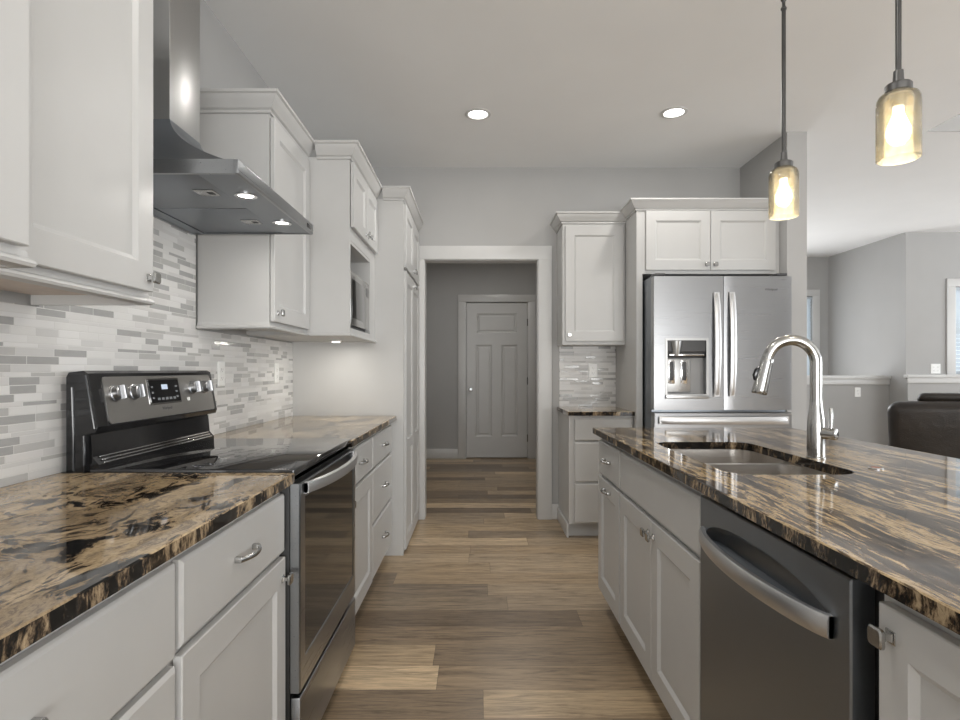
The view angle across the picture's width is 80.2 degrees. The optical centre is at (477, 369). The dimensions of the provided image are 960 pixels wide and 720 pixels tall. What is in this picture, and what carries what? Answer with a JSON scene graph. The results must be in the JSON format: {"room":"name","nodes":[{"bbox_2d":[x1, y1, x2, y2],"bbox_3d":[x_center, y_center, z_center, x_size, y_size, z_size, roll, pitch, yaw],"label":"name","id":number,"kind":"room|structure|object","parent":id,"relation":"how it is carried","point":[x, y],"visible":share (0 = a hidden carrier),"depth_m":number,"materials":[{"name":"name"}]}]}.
{"room":"kitchen","nodes":[
{"label":"kitchen","id":0,"kind":"room"},
{"bbox_2d":[0,0,316,472],"bbox_3d":[-1.265,-0.215,0.124,0.100,2.851,9.249,0,0,0],"label":"wall","id":1,"kind":"structure","parent":0,"point":[223,64],"depth_m":2.65,"materials":[{"name":"grey paint"}]},
{"bbox_2d":[0,0,37,267],"bbox_3d":[-0.971,-0.680,0.720,0.487,1.008,0.640,0,0,0],"label":"upper cabinet","id":2,"kind":"object","parent":1,"relation":"attached to","point":[14,14],"visible":1,"depth_m":0.94,"materials":[{"name":"white paint"}]},
{"bbox_2d":[0,0,160,304],"bbox_3d":[-1.028,-0.680,1.297,0.370,1.008,0.620,0,0,0],"label":"upper cabinet","id":3,"kind":"object","parent":1,"relation":"attached to","point":[91,61],"visible":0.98,"depth_m":1.32,"materials":[{"name":"white paint"}]},
{"bbox_2d":[0,217,292,486],"bbox_3d":[-1.210,-0.139,1.974,0.008,0.870,3.478,0,0,0],"label":"backsplash","id":4,"kind":"structure","parent":1,"relation":"attached to","point":[40,345],"depth_m":1.96,"materials":[{"name":"tile"}]},
{"bbox_2d":[217,361,224,385],"bbox_3d":[-1.201,0.018,2.670,0.008,0.116,0.072,0,0,0],"label":"outlet","id":5,"kind":"object","parent":4,"relation":"attached to","point":[220,364],"visible":1,"depth_m":2.66,"materials":[{"name":"white plastic"}]},
{"bbox_2d":[274,363,278,382],"bbox_3d":[-1.201,0.018,3.405,0.008,0.116,0.072,0,0,0],"label":"outlet","id":6,"kind":"object","parent":4,"relation":"attached to","point":[276,365],"visible":1,"depth_m":3.39,"materials":[{"name":"white plastic"}]},
{"bbox_2d":[153,0,312,234],"bbox_3d":[-0.949,-1.103,2.022,0.514,1.072,0.749,0,0,0],"label":"range hood","id":7,"kind":"object","parent":1,"relation":"attached to","point":[196,191],"visible":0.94,"depth_m":1.94,"materials":[{"name":"silver metal"}]},
{"bbox_2d":[234,192,257,199],"bbox_3d":[-0.760,-0.570,1.867,0.072,0.004,0.072,0,0,0],"label":"lamp","id":8,"kind":"object","parent":7,"relation":"on","point":[237,195],"depth_m":1.86,"materials":[{"name":"silver metal"}]},
{"bbox_2d":[272,220,291,225],"bbox_3d":[-0.760,-0.570,2.210,0.072,0.004,0.072,0,0,0],"label":"lamp","id":9,"kind":"object","parent":7,"relation":"on","point":[274,222],"depth_m":2.21,"materials":[{"name":"silver metal"}]},
{"bbox_2d":[196,88,314,335],"bbox_3d":[-1.028,-0.680,2.689,0.370,1.008,0.589,0,0,0],"label":"upper cabinet","id":10,"kind":"object","parent":1,"relation":"attached to","point":[246,282],"visible":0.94,"depth_m":2.45,"materials":[{"name":"white paint"}]},
{"bbox_2d":[246,140,381,342],"bbox_3d":[-0.915,-0.680,3.322,0.597,1.008,0.782,0,0,0],"label":"upper cabinet","id":11,"kind":"object","parent":1,"relation":"attached to","point":[345,188],"visible":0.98,"depth_m":2.99,"materials":[{"name":"white paint"}]},
{"bbox_2d":[330,340,341,342],"bbox_3d":[-0.860,-0.174,3.450,0.072,0.015,0.072,0,0,0],"label":"puck light","id":12,"kind":"object","parent":11,"relation":"attached to","point":[333,341],"visible":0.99,"depth_m":3.43,"materials":[{"name":"white plastic"}]},
{"bbox_2d":[350,270,368,332],"bbox_3d":[-0.897,-0.379,3.284,0.449,0.312,0.513,0,0,0],"label":"microwave oven","id":13,"kind":"object","parent":11,"relation":"in","point":[359,289],"visible":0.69,"depth_m":3.24,"materials":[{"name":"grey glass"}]},
{"bbox_2d":[426,263,535,456],"bbox_3d":[0.404,-0.215,7.870,3.448,2.851,0.160,0,0,0],"label":"wall","id":14,"kind":"structure","parent":0,"point":[445,282],"depth_m":7.79,"materials":[{"name":"grey paint"}]},
{"bbox_2d":[426,449,457,458],"bbox_3d":[0.454,1.143,7.782,3.348,0.135,0.015,0,0,0],"label":"baseboard","id":15,"kind":"structure","parent":14,"relation":"attached to","point":[430,453],"depth_m":7.77,"materials":[{"name":"white paint"}]},
{"bbox_2d":[458,295,535,458],"bbox_3d":[0.257,0.091,7.840,1.058,2.238,0.140,0,0,0],"label":"trim","id":16,"kind":"structure","parent":14,"relation":"attached to","point":[530,300],"depth_m":7.77,"materials":[{"name":"white paint"}]},
{"bbox_2d":[467,303,527,456],"bbox_3d":[0.263,0.139,7.793,0.840,2.118,0.104,0,0,0],"label":"door","id":17,"kind":"structure","parent":14,"relation":"in","point":[497,379],"depth_m":7.80,"materials":[{"name":"white paint"}]},
{"bbox_2d":[321,457,671,719],"bbox_3d":[3.467,1.235,1.890,9.565,0.050,12.980,0,0,0],"label":"floor","id":18,"kind":"structure","parent":0,"point":[489,610],"depth_m":2.70,"materials":[{"name":"wood"}]},
{"bbox_2d":[0,561,174,719],"bbox_3d":[-0.866,0.768,0.651,0.695,0.882,0.802,0,0,0],"label":"base cabinet","id":19,"kind":"object","parent":18,"relation":"on","point":[111,660],"visible":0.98,"depth_m":0.85,"materials":[{"name":"white paint"}]},
{"bbox_2d":[0,473,293,663],"bbox_3d":[-0.872,0.311,0.941,0.684,0.029,1.411,0,0,0],"label":"countertop","id":20,"kind":"structure","parent":19,"relation":"on","point":[69,542],"depth_m":1.07,"materials":[{"name":"brown stone"}]},
{"bbox_2d":[66,370,357,719],"bbox_3d":[-0.824,0.606,2.022,0.731,1.208,0.762,0,0,0],"label":"range","id":21,"kind":"object","parent":18,"relation":"on","point":[117,421],"visible":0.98,"depth_m":1.84,"materials":[{"name":"black metal"}]},
{"bbox_2d":[161,384,167,388],"bbox_3d":[-1.111,0.059,2.019,0.004,0.017,0.038,0,0,0],"label":"clock","id":22,"kind":"object","parent":21,"relation":"on","point":[163,386],"depth_m":2.02,"materials":[{"name":"glass"}]},
{"bbox_2d":[90,438,350,475],"bbox_3d":[-0.829,0.298,2.022,0.593,0.023,0.746,0,0,0],"label":"cooktop","id":23,"kind":"object","parent":21,"relation":"in","point":[298,456],"depth_m":1.89,"materials":[{"name":"glass"}]},
{"bbox_2d":[290,449,357,693],"bbox_3d":[-0.501,0.634,2.022,0.086,0.608,0.740,0,0,0],"label":"oven","id":24,"kind":"object","parent":21,"relation":"in","point":[322,496],"depth_m":1.85,"materials":[{"name":"metal"}]},
{"bbox_2d":[168,493,293,719],"bbox_3d":[-0.866,0.768,1.347,0.695,0.882,0.587,0,0,0],"label":"base cabinet","id":25,"kind":"object","parent":18,"relation":"on","point":[228,663],"visible":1,"depth_m":1.29,"materials":[{"name":"white paint"}]},
{"bbox_2d":[292,186,423,555],"bbox_3d":[-0.826,0.013,4.144,0.777,2.394,0.967,0,0,0],"label":"pantry cabinet","id":26,"kind":"object","parent":18,"relation":"on","point":[380,378],"visible":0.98,"depth_m":3.71,"materials":[{"name":"white paint"}]},
{"bbox_2d":[348,437,371,614],"bbox_3d":[-0.866,0.768,2.693,0.695,0.882,0.583,0,0,0],"label":"base cabinet","id":27,"kind":"object","parent":18,"relation":"on","point":[363,477],"visible":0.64,"depth_m":2.76,"materials":[{"name":"white paint"}]},
{"bbox_2d":[369,424,391,578],"bbox_3d":[-0.866,0.768,3.347,0.695,0.882,0.722,0,0,0],"label":"base cabinet","id":28,"kind":"object","parent":18,"relation":"on","point":[381,470],"visible":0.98,"depth_m":3.26,"materials":[{"name":"white paint"}]},
{"bbox_2d":[214,416,396,446],"bbox_3d":[-0.872,0.311,3.054,0.684,0.029,1.309,0,0,0],"label":"countertop","id":29,"kind":"structure","parent":28,"relation":"on","point":[357,428],"depth_m":2.89,"materials":[{"name":"brown stone"}]},
{"bbox_2d":[557,412,632,537],"bbox_3d":[0.878,0.768,4.354,0.475,0.882,0.545,0,0,0],"label":"base cabinet","id":30,"kind":"object","parent":18,"relation":"on","point":[577,511],"visible":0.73,"depth_m":4.08,"materials":[{"name":"white paint"}]},
{"bbox_2d":[557,407,634,415],"bbox_3d":[0.878,0.311,4.344,0.477,0.029,0.568,0,0,0],"label":"countertop","id":31,"kind":"structure","parent":30,"relation":"on","point":[569,411],"depth_m":4.08,"materials":[{"name":"brown stone"}]},
{"bbox_2d":[598,439,623,623],"bbox_3d":[0.917,0.768,2.692,0.674,0.882,0.445,0,0,0],"label":"base cabinet","id":32,"kind":"object","parent":18,"relation":"on","point":[609,482],"visible":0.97,"depth_m":2.68,"materials":[{"name":"white paint"}]},
{"bbox_2d":[620,451,703,719],"bbox_3d":[0.920,0.768,2.021,0.668,0.882,0.897,0,0,0],"label":"base cabinet","id":33,"kind":"object","parent":18,"relation":"on","point":[660,514],"visible":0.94,"depth_m":1.91,"materials":[{"name":"white paint"}]},
{"bbox_2d":[593,428,959,634],"bbox_3d":[1.102,0.311,1.622,1.020,0.029,2.644,0,0,0],"label":"countertop","id":34,"kind":"structure","parent":33,"relation":"on","point":[895,529],"depth_m":1.33,"materials":[{"name":"brown stone"}]},
{"bbox_2d":[671,449,830,474],"bbox_3d":[0.922,0.433,1.985,0.440,0.214,0.770,0,0,0],"label":"sink","id":35,"kind":"object","parent":34,"relation":"in","point":[738,461],"visible":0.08,"depth_m":2.08,"materials":[{"name":"metal"}]},
{"bbox_2d":[751,335,838,458],"bbox_3d":[1.071,0.088,1.937,0.264,0.416,0.082,0,0,19],"label":"faucet","id":36,"kind":"object","parent":34,"relation":"on","point":[816,432],"visible":1,"depth_m":1.91,"materials":[{"name":"metal"}]},
{"bbox_2d":[868,466,883,469],"bbox_3d":[1.195,0.294,1.712,0.040,0.005,0.040,0,0,0],"label":"button","id":37,"kind":"object","parent":34,"relation":"on","point":[869,467],"visible":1,"depth_m":1.70,"materials":[{"name":"silver metal"}]},
{"bbox_2d":[616,198,780,427],"bbox_3d":[1.595,0.006,4.296,1.064,2.408,0.663,0,0,0],"label":"tall cabinet","id":38,"kind":"object","parent":18,"relation":"on","point":[669,236],"visible":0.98,"depth_m":4.01,"materials":[{"name":"white paint"}]},
{"bbox_2d":[642,273,791,427],"bbox_3d":[1.626,0.281,4.143,0.916,1.858,0.815,0,0,0],"label":"refrigerator","id":39,"kind":"object","parent":18,"relation":"on","point":[704,338],"visible":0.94,"depth_m":3.78,"materials":[{"name":"silver metal"}]},
{"bbox_2d":[668,340,705,357],"bbox_3d":[1.385,-0.142,3.817,0.268,0.120,0.056,0,0,0],"label":"water dispenser","id":40,"kind":"object","parent":39,"relation":"attached to","point":[684,348],"depth_m":3.79,"materials":[{"name":"plastic"}]},
{"bbox_2d":[699,495,884,719],"bbox_3d":[0.877,0.776,1.232,0.645,0.868,0.665,0,0,0],"label":"dishwasher","id":41,"kind":"object","parent":18,"relation":"on","point":[784,628],"visible":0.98,"depth_m":1.16,"materials":[{"name":"grey metal"}]},
{"bbox_2d":[867,594,959,719],"bbox_3d":[0.920,0.768,0.664,0.668,0.882,0.449,0,0,0],"label":"base cabinet","id":42,"kind":"object","parent":18,"relation":"on","point":[919,657],"visible":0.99,"depth_m":0.81,"materials":[{"name":"white paint"}]},
{"bbox_2d":[887,393,959,458],"bbox_3d":[4.232,0.689,4.106,2.082,1.040,1.038,0,0,36],"label":"sofa","id":43,"kind":"object","parent":18,"relation":"on","point":[930,424],"visible":0.41,"depth_m":4.18,"materials":[{"name":"brown leather"}]},
{"bbox_2d":[373,168,739,503],"bbox_3d":[0.457,-0.215,4.689,3.343,2.851,0.120,0,0,0],"label":"wall","id":44,"kind":"structure","parent":0,"point":[457,206],"depth_m":4.63,"materials":[{"name":"grey paint"}]},
{"bbox_2d":[418,246,551,519],"bbox_3d":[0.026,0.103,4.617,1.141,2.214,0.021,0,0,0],"label":"trim","id":45,"kind":"structure","parent":44,"relation":"attached to","point":[543,254],"depth_m":4.61,"materials":[{"name":"white paint"}]},
{"bbox_2d":[552,504,558,518],"bbox_3d":[0.626,1.147,4.621,0.058,0.125,0.014,0,0,0],"label":"baseboard","id":46,"kind":"structure","parent":44,"relation":"attached to","point":[554,506],"depth_m":4.61,"materials":[{"name":"white paint"}]},
{"bbox_2d":[559,347,615,406],"bbox_3d":[0.888,0.053,4.624,0.457,0.487,0.010,0,0,0],"label":"backsplash","id":47,"kind":"structure","parent":44,"relation":"attached to","point":[576,389],"depth_m":4.62,"materials":[{"name":"tile"}]},
{"bbox_2d":[589,363,597,377],"bbox_3d":[0.932,0.005,4.614,0.072,0.116,0.008,0,0,0],"label":"outlet","id":48,"kind":"object","parent":47,"relation":"attached to","point":[593,367],"visible":1,"depth_m":4.61,"materials":[{"name":"white plastic"}]},
{"bbox_2d":[550,211,625,345],"bbox_3d":[0.851,-0.690,4.447,0.530,0.996,0.361,0,0,0],"label":"upper cabinet","id":49,"kind":"object","parent":44,"relation":"attached to","point":[590,244],"visible":0.98,"depth_m":4.31,"materials":[{"name":"white paint"}]},
{"bbox_2d":[204,0,959,256],"bbox_3d":[3.467,-1.691,1.890,9.565,0.100,12.980,0,0,0],"label":"ceiling","id":50,"kind":"structure","parent":0,"point":[561,83],"depth_m":3.28,"materials":[{"name":"paint"}]},
{"bbox_2d":[465,108,490,119],"bbox_3d":[0.000,-1.637,3.654,0.164,0.007,0.164,0,0,0],"label":"recessed light","id":51,"kind":"object","parent":50,"relation":"in","point":[476,113],"visible":1,"depth_m":3.65,"materials":[{"name":"white paint"}]},
{"bbox_2d":[660,106,687,118],"bbox_3d":[1.248,-1.637,3.630,0.164,0.007,0.164,0,0,0],"label":"recessed light","id":52,"kind":"object","parent":50,"relation":"in","point":[672,112],"visible":1,"depth_m":3.62,"materials":[{"name":"white paint"}]},
{"bbox_2d":[768,0,798,219],"bbox_3d":[1.180,-1.115,2.200,0.120,1.050,0.120,0,0,0],"label":"pendant light","id":53,"kind":"object","parent":50,"relation":"hanging from","point":[783,197],"visible":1,"depth_m":2.19,"materials":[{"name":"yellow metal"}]},
{"bbox_2d":[875,0,921,165],"bbox_3d":[1.180,-1.115,1.600,0.120,1.050,0.120,0,0,0],"label":"pendant light","id":54,"kind":"object","parent":50,"relation":"hanging from","point":[898,131],"visible":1,"depth_m":1.59,"materials":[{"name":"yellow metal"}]},
{"bbox_2d":[740,132,806,429],"bbox_3d":[2.196,-0.215,6.103,0.137,2.851,4.355,0,0,0],"label":"wall partition","id":55,"kind":"structure","parent":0,"point":[754,174],"depth_m":3.92,"materials":[{"name":"grey paint"}]},
{"bbox_2d":[807,257,827,374],"bbox_3d":[3.737,-0.215,8.340,2.945,2.851,0.120,0,0,0],"label":"wall","id":56,"kind":"structure","parent":0,"point":[817,267],"depth_m":8.28,"materials":[{"name":"grey paint"}]},
{"bbox_2d":[807,290,819,374],"bbox_3d":[4.605,-0.453,8.320,0.700,1.425,0.120,0,0,0],"label":"window","id":57,"kind":"structure","parent":56,"relation":"in","point":[815,294],"depth_m":8.26,"materials":[{"name":"white paint"}]},
{"bbox_2d":[807,297,811,374],"bbox_3d":[4.605,-0.405,8.310,0.486,1.320,0.050,0,0,0],"label":"blind","id":58,"kind":"object","parent":57,"relation":"attached to","point":[808,298],"depth_m":8.31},
{"bbox_2d":[807,385,888,445],"bbox_3d":[3.678,0.672,7.120,2.825,1.075,0.120,0,0,0],"label":"wall","id":59,"kind":"structure","parent":0,"point":[863,418],"depth_m":7.06,"materials":[{"name":"grey paint"}]},
{"bbox_2d":[807,375,890,384],"bbox_3d":[3.678,0.124,7.120,2.825,0.112,0.200,0,0,0],"label":"trim","id":60,"kind":"structure","parent":59,"relation":"attached to","point":[826,379],"depth_m":7.04,"materials":[{"name":"white paint"}]},
{"bbox_2d":[855,388,860,396],"bbox_3d":[4.700,0.275,7.055,0.072,0.116,0.008,0,0,0],"label":"outlet","id":61,"kind":"object","parent":59,"relation":"attached to","point":[857,390],"visible":1,"depth_m":7.05,"materials":[{"name":"white plastic"}]},
{"bbox_2d":[828,232,915,404],"bbox_3d":[5.150,-0.215,7.530,0.120,2.851,1.500,0,0,0],"label":"wall","id":62,"kind":"structure","parent":0,"point":[872,286],"depth_m":7.32,"materials":[{"name":"grey paint"}]},
{"bbox_2d":[906,232,959,400],"bbox_3d":[6.620,-0.215,6.825,3.060,2.851,0.150,0,0,0],"label":"wall","id":63,"kind":"structure","parent":0,"point":[937,253],"depth_m":6.78,"materials":[{"name":"grey paint"}]},
{"bbox_2d":[904,374,959,382],"bbox_3d":[6.605,0.104,6.750,3.090,0.102,0.060,0,0,0],"label":"trim","id":64,"kind":"structure","parent":63,"relation":"attached to","point":[911,378],"depth_m":6.74,"materials":[{"name":"white paint"}]},
{"bbox_2d":[931,364,939,373],"bbox_3d":[5.440,-0.015,6.775,0.116,0.116,0.008,0,0,0],"label":"outlet","id":65,"kind":"object","parent":63,"relation":"attached to","point":[935,368],"visible":1,"depth_m":6.77,"materials":[{"name":"white plastic"}]},
{"bbox_2d":[946,279,959,373],"bbox_3d":[6.260,-0.516,6.820,1.390,1.138,0.120,0,0,0],"label":"window","id":66,"kind":"structure","parent":63,"relation":"in","point":[952,285],"depth_m":6.76,"materials":[{"name":"white paint"}]},
{"bbox_2d":[956,287,959,373],"bbox_3d":[6.260,-0.469,6.810,1.176,1.032,0.050,0,0,0],"label":"blind","id":67,"kind":"object","parent":66,"relation":"attached to","point":[957,288],"depth_m":6.81,"materials":[{"name":"white plastic"}]},
{"bbox_2d":[926,114,959,131],"bbox_3d":[5.668,-2.461,3.922,5.165,1.715,0.003,0,0,0],"label":"ceiling","id":68,"kind":"structure","parent":0,"point":[953,124],"depth_m":3.92,"materials":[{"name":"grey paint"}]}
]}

